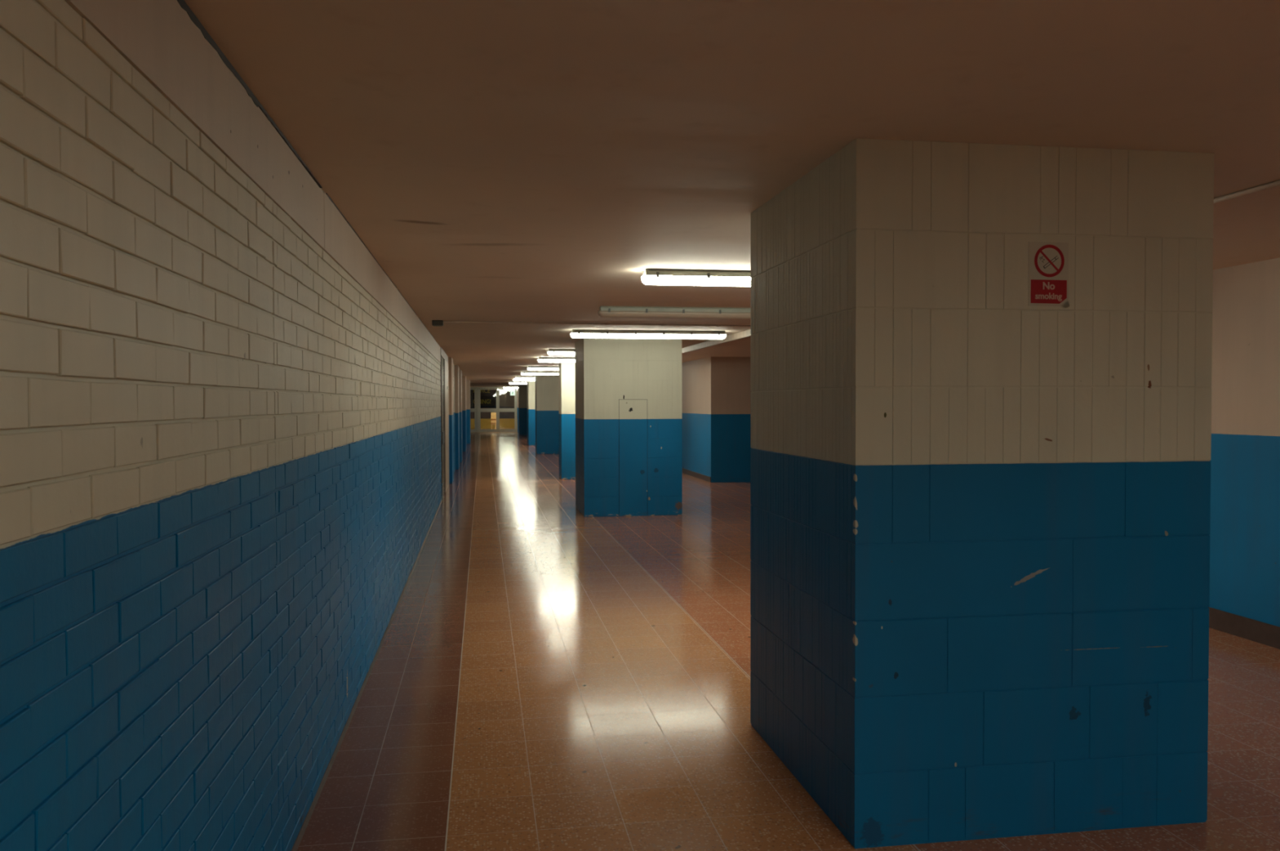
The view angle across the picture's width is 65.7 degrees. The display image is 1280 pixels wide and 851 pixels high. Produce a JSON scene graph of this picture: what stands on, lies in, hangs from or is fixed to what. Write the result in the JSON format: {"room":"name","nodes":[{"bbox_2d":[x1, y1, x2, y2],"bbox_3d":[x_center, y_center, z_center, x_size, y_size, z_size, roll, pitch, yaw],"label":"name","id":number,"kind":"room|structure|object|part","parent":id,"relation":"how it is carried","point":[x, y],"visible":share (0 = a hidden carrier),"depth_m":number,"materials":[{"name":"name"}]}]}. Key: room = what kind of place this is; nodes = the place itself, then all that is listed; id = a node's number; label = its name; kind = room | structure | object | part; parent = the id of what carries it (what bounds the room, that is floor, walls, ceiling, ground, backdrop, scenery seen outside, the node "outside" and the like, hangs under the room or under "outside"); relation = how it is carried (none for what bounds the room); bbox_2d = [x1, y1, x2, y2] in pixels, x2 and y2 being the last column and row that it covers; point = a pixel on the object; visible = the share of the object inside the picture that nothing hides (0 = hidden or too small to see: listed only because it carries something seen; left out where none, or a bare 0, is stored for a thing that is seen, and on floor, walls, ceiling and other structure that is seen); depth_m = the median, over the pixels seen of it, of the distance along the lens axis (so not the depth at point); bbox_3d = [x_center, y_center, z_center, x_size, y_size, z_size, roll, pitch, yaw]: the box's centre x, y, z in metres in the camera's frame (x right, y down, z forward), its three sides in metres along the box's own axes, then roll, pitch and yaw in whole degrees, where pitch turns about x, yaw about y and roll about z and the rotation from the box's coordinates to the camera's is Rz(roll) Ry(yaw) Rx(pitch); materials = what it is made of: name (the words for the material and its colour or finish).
{"room":"school corridor","nodes":[
{"label":"school corridor","id":0,"kind":"room"},
{"bbox_2d":[0,0,441,850],"bbox_3d":[-1.380,0.218,3.837,0.302,2.287,22.000,0,1,-9],"label":"wall","id":1,"kind":"structure","parent":0,"point":[220,464],"depth_m":1.97,"materials":[{"name":"brick"}]},
{"bbox_2d":[64,0,440,362],"bbox_3d":[-1.357,-0.806,3.818,0.252,0.227,22.000,0,1,-9],"label":"beam","id":2,"kind":"structure","parent":1,"relation":"attached to","point":[158,38],"depth_m":2.44,"materials":[{"name":"paint"}]},
{"bbox_2d":[177,0,433,337],"bbox_3d":[-1.082,-0.895,2.847,0.013,0.023,20.000,0,1,-9],"label":"trim","id":3,"kind":"structure","parent":1,"relation":"attached to","point":[183,4],"depth_m":2.61,"materials":[{"name":"wood"}]},
{"bbox_2d":[291,500,442,850],"bbox_3d":[-1.229,1.353,3.885,0.022,0.014,22.000,0,1,-9],"label":"baseboard","id":4,"kind":"structure","parent":1,"relation":"attached to","point":[296,843],"depth_m":4.41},
{"bbox_2d":[448,364,462,483],"bbox_3d":[-6.115,-0.438,33.742,0.302,2.287,32.330,0,1,-9],"label":"wall","id":5,"kind":"structure","parent":0,"point":[453,364],"depth_m":21.08,"materials":[{"name":"paint"}]},
{"bbox_2d":[470,388,476,431],"bbox_3d":[-8.700,-0.749,49.696,1.000,2.190,0.070,0,1,-9],"label":"door","id":6,"kind":"structure","parent":5,"relation":"in","point":[472,410],"depth_m":49.73,"materials":[{"name":"metal"}]},
{"bbox_2d":[470,390,517,418],"bbox_3d":[-8.139,-1.009,59.553,5.800,2.287,0.200,0,1,-9],"label":"wall","id":7,"kind":"structure","parent":0,"point":[506,400],"depth_m":59.45,"materials":[{"name":"glass"}]},
{"bbox_2d":[470,418,514,427],"bbox_3d":[-8.189,-0.134,59.260,5.400,0.550,0.400,0,1,-9],"label":"trim","id":8,"kind":"structure","parent":7,"relation":"attached to","point":[485,423],"depth_m":58.98,"materials":[{"name":"yellow wood"}]},
{"bbox_2d":[517,388,518,431],"bbox_3d":[-4.996,-0.812,50.410,2.460,2.287,0.250,0,1,-9],"label":"wall","id":9,"kind":"structure","parent":0,"point":[517,388],"depth_m":50.10,"materials":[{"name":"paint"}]},
{"bbox_2d":[470,386,503,432],"bbox_3d":[-7.841,-0.793,49.832,3.340,2.287,0.100,0,1,-9],"label":"trim","id":10,"kind":"structure","parent":9,"relation":"attached to","point":[477,388],"depth_m":49.73,"materials":[{"name":"metal"}]},
{"bbox_2d":[477,388,497,431],"bbox_3d":[-7.663,-0.755,49.861,1.010,2.190,0.070,0,1,-9],"label":"door","id":11,"kind":"structure","parent":9,"relation":"in","point":[479,409],"depth_m":49.81,"materials":[{"name":"metal"}]},
{"bbox_2d":[497,388,517,431],"bbox_3d":[-6.683,-0.761,50.016,0.955,2.190,0.070,0,1,-9],"label":"door","id":12,"kind":"structure","parent":9,"relation":"in","point":[515,429],"depth_m":50.02,"materials":[{"name":"metal"}]},
{"bbox_2d":[681,356,751,482],"bbox_3d":[0.147,-0.469,34.472,2.900,2.287,32.850,0,1,-9],"label":"wall","id":13,"kind":"structure","parent":0,"point":[716,391],"depth_m":18.12,"materials":[{"name":"paint"}]},
{"bbox_2d":[682,467,711,482],"bbox_3d":[-1.290,0.633,34.269,0.014,0.100,32.850,0,1,-9],"label":"baseboard","id":14,"kind":"structure","parent":13,"relation":"attached to","point":[700,476],"depth_m":19.11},
{"bbox_2d":[183,0,1279,386],"bbox_3d":[-1.648,-1.554,27.555,8.600,0.200,69.000,0,1,-9],"label":"ceiling","id":15,"kind":"structure","parent":0,"point":[526,161],"depth_m":2.89,"materials":[{"name":"paint"}]},
{"bbox_2d":[431,320,443,326],"bbox_3d":[-2.052,-1.035,10.053,0.110,0.056,0.100,0,1,-9],"label":"junction box","id":16,"kind":"object","parent":15,"relation":"attached to","point":[434,322],"visible":1,"depth_m":10.01,"materials":[{"name":"grey metal"}]},
{"bbox_2d":[470,389,496,407],"bbox_3d":[-8.272,-1.416,50.006,2.050,1.047,0.017,0,1,-9],"label":"banner","id":17,"kind":"object","parent":15,"relation":"hanging from","point":[487,397],"visible":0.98,"depth_m":50.09,"materials":[{"name":"fabric"}]},
{"bbox_2d":[502,386,518,388],"bbox_3d":[-5.799,-1.868,48.664,1.820,0.094,0.118,0,1,-9],"label":"strip light","id":18,"kind":"object","parent":15,"relation":"attached to","point":[504,387],"visible":0.42,"depth_m":48.53,"materials":[{"name":"white plastic"}]},
{"bbox_2d":[502,386,518,388],"bbox_3d":[-5.799,-1.848,48.664,1.820,0.054,0.100,0,1,-9],"label":"diffuser","id":19,"kind":"object","parent":18,"relation":"attached to","point":[503,387],"depth_m":48.55,"materials":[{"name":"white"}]},
{"bbox_2d":[510,390,515,395],"bbox_3d":[-6.119,-1.665,47.628,0.240,0.452,0.054,0,1,-9],"label":"exit sign","id":20,"kind":"object","parent":15,"relation":"hanging from","point":[512,392],"visible":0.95,"depth_m":47.61,"materials":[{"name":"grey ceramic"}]},
{"bbox_2d":[509,381,526,383],"bbox_3d":[-4.121,-1.637,38.099,1.820,0.094,0.118,0,1,-9],"label":"strip light","id":21,"kind":"object","parent":15,"relation":"attached to","point":[510,382],"visible":0.39,"depth_m":37.96,"materials":[{"name":"white plastic"}]},
{"bbox_2d":[512,377,534,381],"bbox_3d":[-3.321,-1.526,33.063,1.820,0.094,0.118,0,1,-9],"label":"strip light","id":22,"kind":"object","parent":15,"relation":"attached to","point":[514,379],"visible":0.31,"depth_m":32.94,"materials":[{"name":"white plastic"}]},
{"bbox_2d":[512,379,534,381],"bbox_3d":[-3.321,-1.506,33.063,1.820,0.054,0.100,0,1,-9],"label":"diffuser","id":23,"kind":"object","parent":22,"relation":"attached to","point":[513,380],"depth_m":32.94,"materials":[{"name":"white plastic"}]},
{"bbox_2d":[515,376,534,378],"bbox_3d":[-2.914,-1.470,30.496,1.820,0.094,0.118,0,1,-9],"label":"strip light","id":24,"kind":"object","parent":15,"relation":"attached to","point":[516,377],"visible":0.4,"depth_m":30.35,"materials":[{"name":"white plastic"}]},
{"bbox_2d":[515,377,534,378],"bbox_3d":[-2.913,-1.450,30.496,1.820,0.054,0.100,0,1,-9],"label":"diffuser","id":25,"kind":"object","parent":24,"relation":"attached to","point":[515,377],"depth_m":30.36,"materials":[{"name":"white plastic"}]},
{"bbox_2d":[520,371,558,374],"bbox_3d":[-2.224,-1.374,26.151,1.820,0.094,0.118,0,1,-9],"label":"strip light","id":26,"kind":"object","parent":15,"relation":"attached to","point":[522,372],"visible":0.61,"depth_m":26.04,"materials":[{"name":"white plastic"}]},
{"bbox_2d":[520,373,558,374],"bbox_3d":[-2.224,-1.354,26.152,1.820,0.054,0.100,0,1,-9],"label":"diffuser","id":27,"kind":"object","parent":26,"relation":"attached to","point":[521,373],"depth_m":26.04,"materials":[{"name":"white plastic"}]},
{"bbox_2d":[527,365,558,369],"bbox_3d":[-1.628,-1.292,22.399,1.820,0.094,0.118,0,1,-9],"label":"strip light","id":28,"kind":"object","parent":15,"relation":"attached to","point":[530,367],"visible":0.43,"depth_m":22.26,"materials":[{"name":"white plastic"}]},
{"bbox_2d":[527,367,558,369],"bbox_3d":[-1.628,-1.272,22.400,1.820,0.054,0.100,0,1,-9],"label":"diffuser","id":29,"kind":"object","parent":28,"relation":"attached to","point":[528,368],"depth_m":22.26,"materials":[{"name":"white plastic"}]},
{"bbox_2d":[537,356,575,362],"bbox_3d":[-0.961,-1.200,18.203,1.820,0.094,0.118,0,1,-9],"label":"strip light","id":30,"kind":"object","parent":15,"relation":"attached to","point":[541,359],"visible":0.38,"depth_m":18.07,"materials":[{"name":"white plastic"}]},
{"bbox_2d":[537,359,575,362],"bbox_3d":[-0.961,-1.180,18.203,1.820,0.054,0.100,0,1,-9],"label":"diffuser","id":31,"kind":"object","parent":30,"relation":"attached to","point":[539,360],"depth_m":18.07,"materials":[{"name":"white plastic"}]},
{"bbox_2d":[547,348,574,355],"bbox_3d":[-0.530,-1.140,15.487,1.820,0.094,0.118,0,1,-9],"label":"strip light","id":32,"kind":"object","parent":15,"relation":"attached to","point":[551,351],"visible":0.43,"depth_m":15.33,"materials":[{"name":"white plastic"}]},
{"bbox_2d":[547,351,574,355],"bbox_3d":[-0.530,-1.120,15.488,1.820,0.054,0.100,0,1,-9],"label":"diffuser","id":33,"kind":"object","parent":32,"relation":"attached to","point":[550,353],"depth_m":15.34,"materials":[{"name":"white plastic"}]},
{"bbox_2d":[443,320,750,326],"bbox_3d":[-0.352,-1.065,10.411,3.422,0.020,0.037,0,1,-11],"label":"cable conduit","id":34,"kind":"object","parent":15,"relation":"attached to","point":[661,324],"visible":0.88,"depth_m":10.39,"materials":[{"name":"metal"}]},
{"bbox_2d":[570,329,726,338],"bbox_3d":[0.105,-1.053,11.489,1.820,0.094,0.118,0,1,-9],"label":"strip light","id":35,"kind":"object","parent":15,"relation":"attached to","point":[626,334],"visible":1,"depth_m":11.44,"materials":[{"name":"white plastic"}]},
{"bbox_2d":[570,333,726,338],"bbox_3d":[0.105,-1.033,11.489,1.820,0.054,0.100,0,1,-9],"label":"diffuser","id":36,"kind":"object","parent":35,"relation":"attached to","point":[626,335],"depth_m":11.46,"materials":[{"name":"white plastic"}]},
{"bbox_2d":[597,306,750,319],"bbox_3d":[0.536,-0.993,8.773,1.820,0.094,0.118,0,1,-9],"label":"strip light","id":37,"kind":"object","parent":15,"relation":"attached to","point":[604,311],"visible":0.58,"depth_m":8.69,"materials":[{"name":"white plastic"}]},
{"bbox_2d":[597,310,750,319],"bbox_3d":[0.536,-0.973,8.774,1.820,0.054,0.100,0,1,-9],"label":"diffuser","id":38,"kind":"object","parent":37,"relation":"attached to","point":[731,314],"depth_m":8.70,"materials":[{"name":"white plastic"}]},
{"bbox_2d":[640,268,751,286],"bbox_3d":[0.912,-0.941,6.403,1.820,0.094,0.118,0,1,-9],"label":"strip light","id":39,"kind":"object","parent":15,"relation":"attached to","point":[651,276],"visible":0.44,"depth_m":6.27,"materials":[{"name":"white plastic"}]},
{"bbox_2d":[640,275,751,286],"bbox_3d":[0.912,-0.921,6.404,1.820,0.054,0.100,0,1,-9],"label":"diffuser","id":40,"kind":"object","parent":39,"relation":"attached to","point":[683,280],"depth_m":6.28,"materials":[{"name":"white plastic"}]},
{"bbox_2d":[681,328,751,353],"bbox_3d":[0.681,-1.137,14.971,0.050,0.076,11.000,0,1,-9],"label":"cable trunking","id":41,"kind":"object","parent":15,"relation":"attached to","point":[744,334],"visible":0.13,"depth_m":12.82,"materials":[{"name":"paint"}]},
{"bbox_2d":[1213,179,1279,204],"bbox_3d":[2.776,-0.872,1.586,0.040,0.026,16.100,0,1,-9],"label":"conduit","id":42,"kind":"object","parent":15,"relation":"attached to","point":[1275,184],"visible":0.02,"depth_m":3.91,"materials":[{"name":"metal"}]},
{"bbox_2d":[297,427,1279,850],"bbox_3d":[-1.642,0.932,27.611,8.600,0.200,69.000,0,1,-9],"label":"floor","id":43,"kind":"structure","parent":0,"point":[545,675],"depth_m":4.76,"materials":[{"name":"tile"}]},
{"bbox_2d":[448,356,453,483],"bbox_3d":[-3.500,-0.100,18.330,0.072,2.287,0.900,0,1,-9],"label":"wall pier","id":44,"kind":"object","parent":43,"relation":"on","point":[450,358],"visible":0.77,"depth_m":17.90,"materials":[{"name":"paint"}]},
{"bbox_2d":[454,364,459,469],"bbox_3d":[-4.119,-0.187,22.281,0.090,2.287,1.200,0,1,-9],"label":"wall pier","id":45,"kind":"object","parent":43,"relation":"on","point":[456,366],"visible":0.76,"depth_m":21.70,"materials":[{"name":"paint"}]},
{"bbox_2d":[458,368,462,462],"bbox_3d":[-4.546,-0.246,24.997,0.098,2.287,1.200,0,1,-9],"label":"wall pier","id":46,"kind":"object","parent":43,"relation":"on","point":[460,370],"visible":0.53,"depth_m":24.42,"materials":[{"name":"paint"}]},
{"bbox_2d":[462,375,466,451],"bbox_3d":[-5.400,-0.366,30.429,0.115,2.287,1.200,0,1,-9],"label":"wall pier","id":47,"kind":"object","parent":43,"relation":"on","point":[464,377],"visible":0.77,"depth_m":29.84,"materials":[{"name":"paint"}]},
{"bbox_2d":[466,380,470,444],"bbox_3d":[-6.285,-0.491,36.160,0.165,2.287,1.200,0,1,-9],"label":"wall pier","id":48,"kind":"object","parent":43,"relation":"on","point":[468,382],"visible":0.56,"depth_m":35.58,"materials":[{"name":"paint"}]},
{"bbox_2d":[490,412,496,428],"bbox_3d":[-8.370,-0.270,56.666,0.330,0.940,0.260,0,1,-9],"label":"display stand","id":49,"kind":"object","parent":43,"relation":"on","point":[493,415],"visible":0.94,"depth_m":56.59,"materials":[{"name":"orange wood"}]},
{"bbox_2d":[518,385,527,435],"bbox_3d":[-5.022,-0.719,46.230,1.252,2.287,1.202,0,1,-9],"label":"brick pillar","id":50,"kind":"structure","parent":43,"relation":"on","point":[522,398],"depth_m":45.57,"materials":[{"name":"blue paint"}]},
{"bbox_2d":[526,381,535,444],"bbox_3d":[-3.328,-0.471,34.938,1.252,2.287,1.202,0,1,-9],"label":"brick pillar","id":51,"kind":"structure","parent":43,"relation":"on","point":[531,390],"depth_m":34.27,"materials":[{"name":"paint"}]},
{"bbox_2d":[534,374,559,453],"bbox_3d":[-2.406,-0.339,28.905,1.252,2.287,0.852,0,1,-9],"label":"brick pillar","id":52,"kind":"structure","parent":43,"relation":"on","point":[546,386],"depth_m":28.44,"materials":[{"name":"blue paint"}]},
{"bbox_2d":[558,362,575,479],"bbox_3d":[-0.925,-0.127,19.245,1.252,2.287,0.662,0,1,-9],"label":"brick pillar","id":53,"kind":"structure","parent":43,"relation":"on","point":[566,371],"depth_m":18.84,"materials":[{"name":"paint"}]},
{"bbox_2d":[574,337,682,516],"bbox_3d":[-0.177,0.005,13.287,1.272,2.287,1.207,0,1,-9],"label":"brick pillar","id":54,"kind":"structure","parent":43,"relation":"on","point":[628,401],"depth_m":12.70,"materials":[{"name":"paint"}]},
{"bbox_3d":[-0.087,0.414,12.704,0.361,1.493,0.010,0,1,-9],"label":"access panel","id":55,"kind":"part","parent":54,"relation":"part of","materials":[{"name":"paint"}]},
{"bbox_2d":[750,137,1213,848],"bbox_3d":[1.221,0.211,3.906,1.274,2.287,1.264,0,1,-9],"label":"brick pillar","id":56,"kind":"structure","parent":43,"relation":"on","point":[980,514],"depth_m":3.30,"materials":[{"name":"blue paint"}]},
{"bbox_2d":[1028,241,1069,307],"bbox_3d":[1.350,-0.496,3.265,0.143,0.216,0.012,0,1,-9],"label":"no smoking sign","id":57,"kind":"object","parent":56,"relation":"attached to","point":[1048,262],"visible":1,"depth_m":3.27,"materials":[{"name":"plastic"}]},
{"bbox_3d":[1.349,-0.441,3.271,0.128,0.078,0.001,0,1,-9],"label":"text panel","id":58,"kind":"part","parent":57,"relation":"part of","materials":[{"name":"red plastic"}]},
{"bbox_2d":[1208,257,1279,626],"bbox_3d":[5.547,0.245,1.899,2.450,2.287,16.000,0,1,-9],"label":"wall","id":59,"kind":"structure","parent":0,"point":[1244,534],"depth_m":6.06,"materials":[{"name":"paint"}]},
{"bbox_2d":[1208,606,1279,648],"bbox_3d":[4.358,1.331,1.734,0.022,0.130,16.000,0,1,-9],"label":"baseboard","id":60,"kind":"structure","parent":59,"relation":"attached to","point":[1258,631],"depth_m":6.05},
{"bbox_3d":[-3.830,-0.051,16.162,0.700,2.287,3.120,0,1,-9],"label":"doorway","id":61,"kind":"structure","parent":0,"visible":0},
{"bbox_2d":[440,346,448,500],"bbox_3d":[-3.323,-0.053,16.202,0.315,2.287,3.200,0,1,-9],"label":"door","id":62,"kind":"structure","parent":61,"relation":"attached to","point":[444,385],"depth_m":16.07,"materials":[{"name":"metal"}]},
{"bbox_3d":[-2.943,0.977,14.746,0.022,0.250,0.160,0,1,-9],"label":"kick plate","id":63,"kind":"part","parent":62,"relation":"part of","materials":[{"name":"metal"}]},
{"bbox_3d":[-3.353,-0.010,16.978,0.098,2.167,1.660,0,1,-9],"label":"panel","id":64,"kind":"part","parent":62,"relation":"part of","materials":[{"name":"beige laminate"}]}
]}

